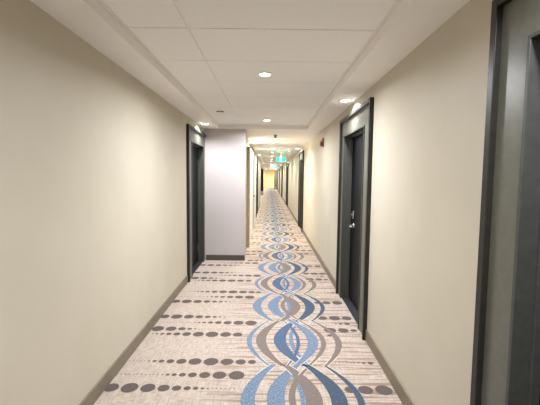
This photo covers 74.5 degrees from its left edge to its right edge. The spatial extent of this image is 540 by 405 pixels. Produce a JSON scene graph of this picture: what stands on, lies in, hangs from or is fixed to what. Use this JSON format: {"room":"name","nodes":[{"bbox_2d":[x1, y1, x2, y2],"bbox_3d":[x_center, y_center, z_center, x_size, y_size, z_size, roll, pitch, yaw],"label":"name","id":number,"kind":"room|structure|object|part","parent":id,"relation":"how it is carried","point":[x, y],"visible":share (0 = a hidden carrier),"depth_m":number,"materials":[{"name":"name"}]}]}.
{"room":"hotel corridor","nodes":[
{"label":"hotel corridor","id":0,"kind":"room"},
{"bbox_2d":[0,0,203,404],"bbox_3d":[-1.265,0.131,1.377,0.200,2.650,9.930,1,4,0],"label":"wall","id":1,"kind":"structure","parent":0,"point":[93,161],"depth_m":2.12,"materials":[{"name":"beige paint"}]},
{"bbox_2d":[30,0,218,128],"bbox_3d":[-1.022,-1.038,1.291,0.260,0.200,9.930,1,4,0],"label":"soffit","id":2,"kind":"structure","parent":1,"relation":"attached to","point":[89,20],"depth_m":2.34,"materials":[{"name":"paint"}]},
{"bbox_2d":[79,275,187,404],"bbox_3d":[-1.171,1.400,0.793,0.012,0.106,8.580,1,4,0],"label":"baseboard","id":3,"kind":"structure","parent":1,"relation":"attached to","point":[98,389],"depth_m":2.91,"materials":[{"name":"beige plastic"}]},
{"bbox_2d":[186,124,205,281],"bbox_3d":[-1.238,-0.025,5.664,0.208,2.235,1.345,1,4,0],"label":"door","id":4,"kind":"structure","parent":1,"relation":"in","point":[195,139],"depth_m":5.94,"materials":[{"name":"black wood"}]},
{"bbox_3d":[-1.166,0.033,5.151,0.012,2.197,0.236,1,4,0],"label":"panel","id":5,"kind":"part","parent":4,"relation":"part of","materials":[{"name":"brown metal"}]},
{"bbox_3d":[-1.155,-1.021,5.669,0.012,0.171,0.952,1,4,0],"label":"header panel","id":6,"kind":"part","parent":4,"relation":"part of","materials":[{"name":"beige paint"}]},
{"bbox_3d":[-1.244,0.073,5.749,0.180,2.026,0.952,1,4,0],"label":"frame","id":7,"kind":"part","parent":4,"relation":"part of","materials":[{"name":"black wood"}]},
{"bbox_3d":[-1.167,-0.050,6.277,0.012,2.197,0.119,1,4,0],"label":"panel","id":8,"kind":"part","parent":4,"relation":"part of","materials":[{"name":"black wood"}]},
{"bbox_2d":[204,129,246,259],"bbox_3d":[-0.908,-0.241,6.513,0.928,2.650,0.370,1,4,0],"label":"wall","id":9,"kind":"structure","parent":0,"point":[225,149],"depth_m":6.33,"materials":[{"name":"grey paint"}]},
{"bbox_2d":[206,255,244,260],"bbox_3d":[-0.806,0.997,6.413,0.698,0.098,0.012,1,4,0],"label":"baseboard","id":10,"kind":"structure","parent":9,"relation":"attached to","point":[208,257],"depth_m":6.41,"materials":[{"name":"plastic"}]},
{"bbox_2d":[94,188,402,404],"bbox_3d":[-0.165,-0.059,21.578,2.185,0.003,50.250,1,4,0],"label":"floor","id":11,"kind":"structure","parent":0,"point":[270,327],"depth_m":3.26,"materials":[{"name":"carpet"}]},
{"bbox_2d":[102,0,396,169],"bbox_3d":[-0.140,-2.484,21.375,1.560,0.030,50.200,1,4,0],"label":"ceiling","id":12,"kind":"structure","parent":0,"point":[217,50],"depth_m":2.46,"materials":[{"name":"paint"}]},
{"bbox_2d":[97,0,401,125],"bbox_3d":[-0.112,-0.996,1.280,1.560,0.005,9.900,1,4,0],"label":"trim","id":13,"kind":"structure","parent":12,"relation":"attached to","point":[101,2],"depth_m":2.49,"materials":[{"name":"white paint"}]},
{"bbox_2d":[258,72,271,76],"bbox_3d":[-0.044,-1.125,3.126,0.132,0.015,0.132,1,4,0],"label":"recessed light","id":14,"kind":"object","parent":12,"relation":"in","point":[262,74],"visible":1,"depth_m":3.10,"materials":[{"name":"white plastic"}]},
{"bbox_2d":[219,125,321,149],"bbox_3d":[0.011,-1.570,8.709,1.825,0.200,5.000,1,4,0],"label":"soffit","id":15,"kind":"structure","parent":12,"relation":"attached to","point":[289,137],"depth_m":7.20,"materials":[{"name":"paint"}]},
{"bbox_2d":[254,150,298,169],"bbox_3d":[0.072,-3.041,28.805,1.645,0.200,35.300,1,4,0],"label":"soffit","id":16,"kind":"structure","parent":12,"relation":"attached to","point":[290,153],"depth_m":16.37,"materials":[{"name":"paint"}]},
{"bbox_2d":[276,150,284,161],"bbox_3d":[0.373,-1.600,12.317,0.319,0.400,0.080,1,4,0],"label":"exit sign","id":17,"kind":"object","parent":12,"relation":"hanging from","point":[278,159],"visible":1,"depth_m":12.30,"materials":[{"name":"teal plastic"}]},
{"bbox_3d":[0.374,-1.493,12.301,0.300,0.165,0.005,1,4,0],"label":"pictogram panel","id":18,"kind":"part","parent":17,"relation":"part of","materials":[{"name":"teal plastic"}]},
{"bbox_2d":[246,147,255,247],"bbox_3d":[-0.453,-0.241,9.382,0.128,2.140,3.750,1,4,0],"label":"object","id":19,"kind":"structure","parent":0,"point":[251,158],"depth_m":7.98,"materials":[{"name":"white paint"}]},
{"bbox_3d":[-0.473,-0.108,7.562,0.084,2.140,0.100,1,4,0],"label":"panel","id":20,"kind":"part","parent":19,"relation":"part of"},
{"bbox_3d":[-0.448,-0.200,8.342,0.024,2.030,1.430,1,4,0],"label":"cupboard door","id":21,"kind":"part","parent":19,"relation":"part of","materials":[{"name":"white paint"}]},
{"bbox_3d":[-0.452,-0.285,9.504,0.020,2.030,0.860,1,4,0],"label":"panel","id":22,"kind":"part","parent":19,"relation":"part of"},
{"bbox_3d":[-0.452,-0.364,10.591,0.024,2.030,1.280,1,4,0],"label":"cupboard door","id":23,"kind":"part","parent":19,"relation":"part of","materials":[{"name":"white paint"}]},
{"bbox_2d":[247,139,260,206],"bbox_3d":[-0.621,-0.737,13.331,0.200,2.650,13.300,1,4,0],"label":"wall","id":24,"kind":"structure","parent":0,"point":[248,142],"depth_m":16.43,"materials":[{"name":"beige paint"}]},
{"bbox_2d":[256,157,257,216],"bbox_3d":[-0.590,-0.617,13.841,0.208,2.235,1.500,1,4,0],"label":"door","id":25,"kind":"structure","parent":24,"relation":"in","point":[256,157],"depth_m":13.17,"materials":[{"name":"wood"}]},
{"bbox_2d":[264,170,276,187],"bbox_3d":[0.034,-3.166,46.593,1.645,2.650,0.200,1,4,0],"label":"wall","id":26,"kind":"structure","parent":0,"point":[268,174],"depth_m":46.49,"materials":[{"name":"yellow paint"}]},
{"bbox_2d":[277,0,492,404],"bbox_3d":[0.992,-1.322,21.562,0.200,2.650,50.400,1,4,0],"label":"wall","id":27,"kind":"structure","parent":0,"point":[430,107],"depth_m":2.12,"materials":[{"name":"beige paint"}]},
{"bbox_2d":[274,172,276,188],"bbox_3d":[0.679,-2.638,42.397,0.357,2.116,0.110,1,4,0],"label":"door","id":28,"kind":"structure","parent":27,"relation":"in","point":[275,173],"depth_m":42.41,"materials":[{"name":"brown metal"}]},
{"bbox_2d":[281,166,282,196],"bbox_3d":[0.950,-1.465,25.663,0.208,2.235,1.600,1,4,0],"label":"door","id":29,"kind":"structure","parent":27,"relation":"in","point":[282,166],"depth_m":25.64,"materials":[{"name":"black metal"}]},
{"bbox_2d":[286,162,288,206],"bbox_3d":[0.961,-0.924,18.283,0.208,2.235,1.600,1,4,0],"label":"door","id":30,"kind":"structure","parent":27,"relation":"in","point":[287,163],"depth_m":18.74,"materials":[{"name":"black wood"}]},
{"bbox_3d":[0.964,-0.820,18.290,0.180,2.026,1.032,1,4,0],"label":"frame","id":31,"kind":"part","parent":30,"relation":"part of","materials":[{"name":"black wood"}]},
{"bbox_2d":[298,150,303,232],"bbox_3d":[0.972,-0.336,10.249,0.208,2.235,1.250,1,4,0],"label":"door","id":32,"kind":"structure","parent":27,"relation":"in","point":[301,154],"depth_m":10.60,"materials":[{"name":"black wood"}]},
{"bbox_3d":[0.975,-0.232,10.257,0.180,2.026,0.782,1,4,0],"label":"frame","id":33,"kind":"part","parent":32,"relation":"part of","materials":[{"name":"black wood"}]},
{"bbox_2d":[278,191,413,404],"bbox_3d":[0.872,-0.097,21.552,0.012,0.106,50.200,1,4,0],"label":"baseboard","id":34,"kind":"structure","parent":27,"relation":"attached to","point":[399,389],"depth_m":2.87,"materials":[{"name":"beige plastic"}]},
{"bbox_2d":[336,97,373,339],"bbox_3d":[0.981,0.128,3.919,0.208,2.235,1.365,1,4,0],"label":"door","id":35,"kind":"structure","parent":27,"relation":"in","point":[356,129],"depth_m":4.11,"materials":[{"name":"black wood"}]},
{"bbox_3d":[0.908,0.104,4.495,0.012,2.197,0.136,1,4,0],"label":"panel","id":36,"kind":"part","parent":35,"relation":"part of","materials":[{"name":"brown metal"}]},
{"bbox_3d":[0.984,0.229,3.964,0.180,2.026,0.942,1,4,0],"label":"frame","id":37,"kind":"part","parent":35,"relation":"part of","materials":[{"name":"black wood"}]},
{"bbox_3d":[0.920,-0.867,3.883,0.012,0.171,0.942,1,4,0],"label":"header panel","id":38,"kind":"part","parent":35,"relation":"part of","materials":[{"name":"beige paint"}]},
{"bbox_3d":[0.909,0.185,3.382,0.012,2.197,0.211,1,4,0],"label":"panel","id":39,"kind":"part","parent":35,"relation":"part of","materials":[{"name":"brown metal"}]},
{"bbox_2d":[308,0,469,129],"bbox_3d":[0.801,-1.017,1.280,0.265,0.200,9.900,1,4,0],"label":"soffit","id":40,"kind":"structure","parent":27,"relation":"attached to","point":[411,22],"depth_m":2.26,"materials":[{"name":"paint"}]},
{"bbox_2d":[339,99,350,101],"bbox_3d":[0.809,-1.097,3.831,0.132,0.015,0.132,1,4,0],"label":"recessed light","id":41,"kind":"object","parent":40,"relation":"attached to","point":[340,100],"visible":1,"depth_m":3.80,"materials":[{"name":"white plastic"}]},
{"bbox_2d":[470,0,539,404],"bbox_3d":[0.985,0.357,0.782,0.208,2.235,1.465,1,4,0],"label":"door","id":42,"kind":"structure","parent":27,"relation":"in","point":[506,339],"depth_m":1.34,"materials":[{"name":"black wood"}]},
{"bbox_3d":[0.900,0.356,0.782,0.038,2.235,1.465,1,4,0],"label":"moulding","id":43,"kind":"part","parent":42,"relation":"part of","materials":[{"name":"black wood"}]},
{"bbox_3d":[0.988,0.461,0.795,0.180,2.026,1.067,1,4,0],"label":"frame","id":44,"kind":"part","parent":42,"relation":"part of","materials":[{"name":"grey metal"}]},
{"bbox_3d":[0.924,-0.635,0.714,0.012,0.171,1.067,1,4,0],"label":"header panel","id":45,"kind":"part","parent":42,"relation":"part of","materials":[{"name":"grey paint"}]},
{"bbox_3d":[-0.870,-2.204,33.327,0.200,2.650,26.800,1,4,0],"label":"wall","id":46,"kind":"structure","parent":0,"visible":0},
{"bbox_2d":[261,169,262,194],"bbox_3d":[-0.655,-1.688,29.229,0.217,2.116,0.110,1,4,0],"label":"door","id":47,"kind":"structure","parent":46,"relation":"in","point":[261,169],"depth_m":29.23,"materials":[{"name":"black wood"}]}
]}

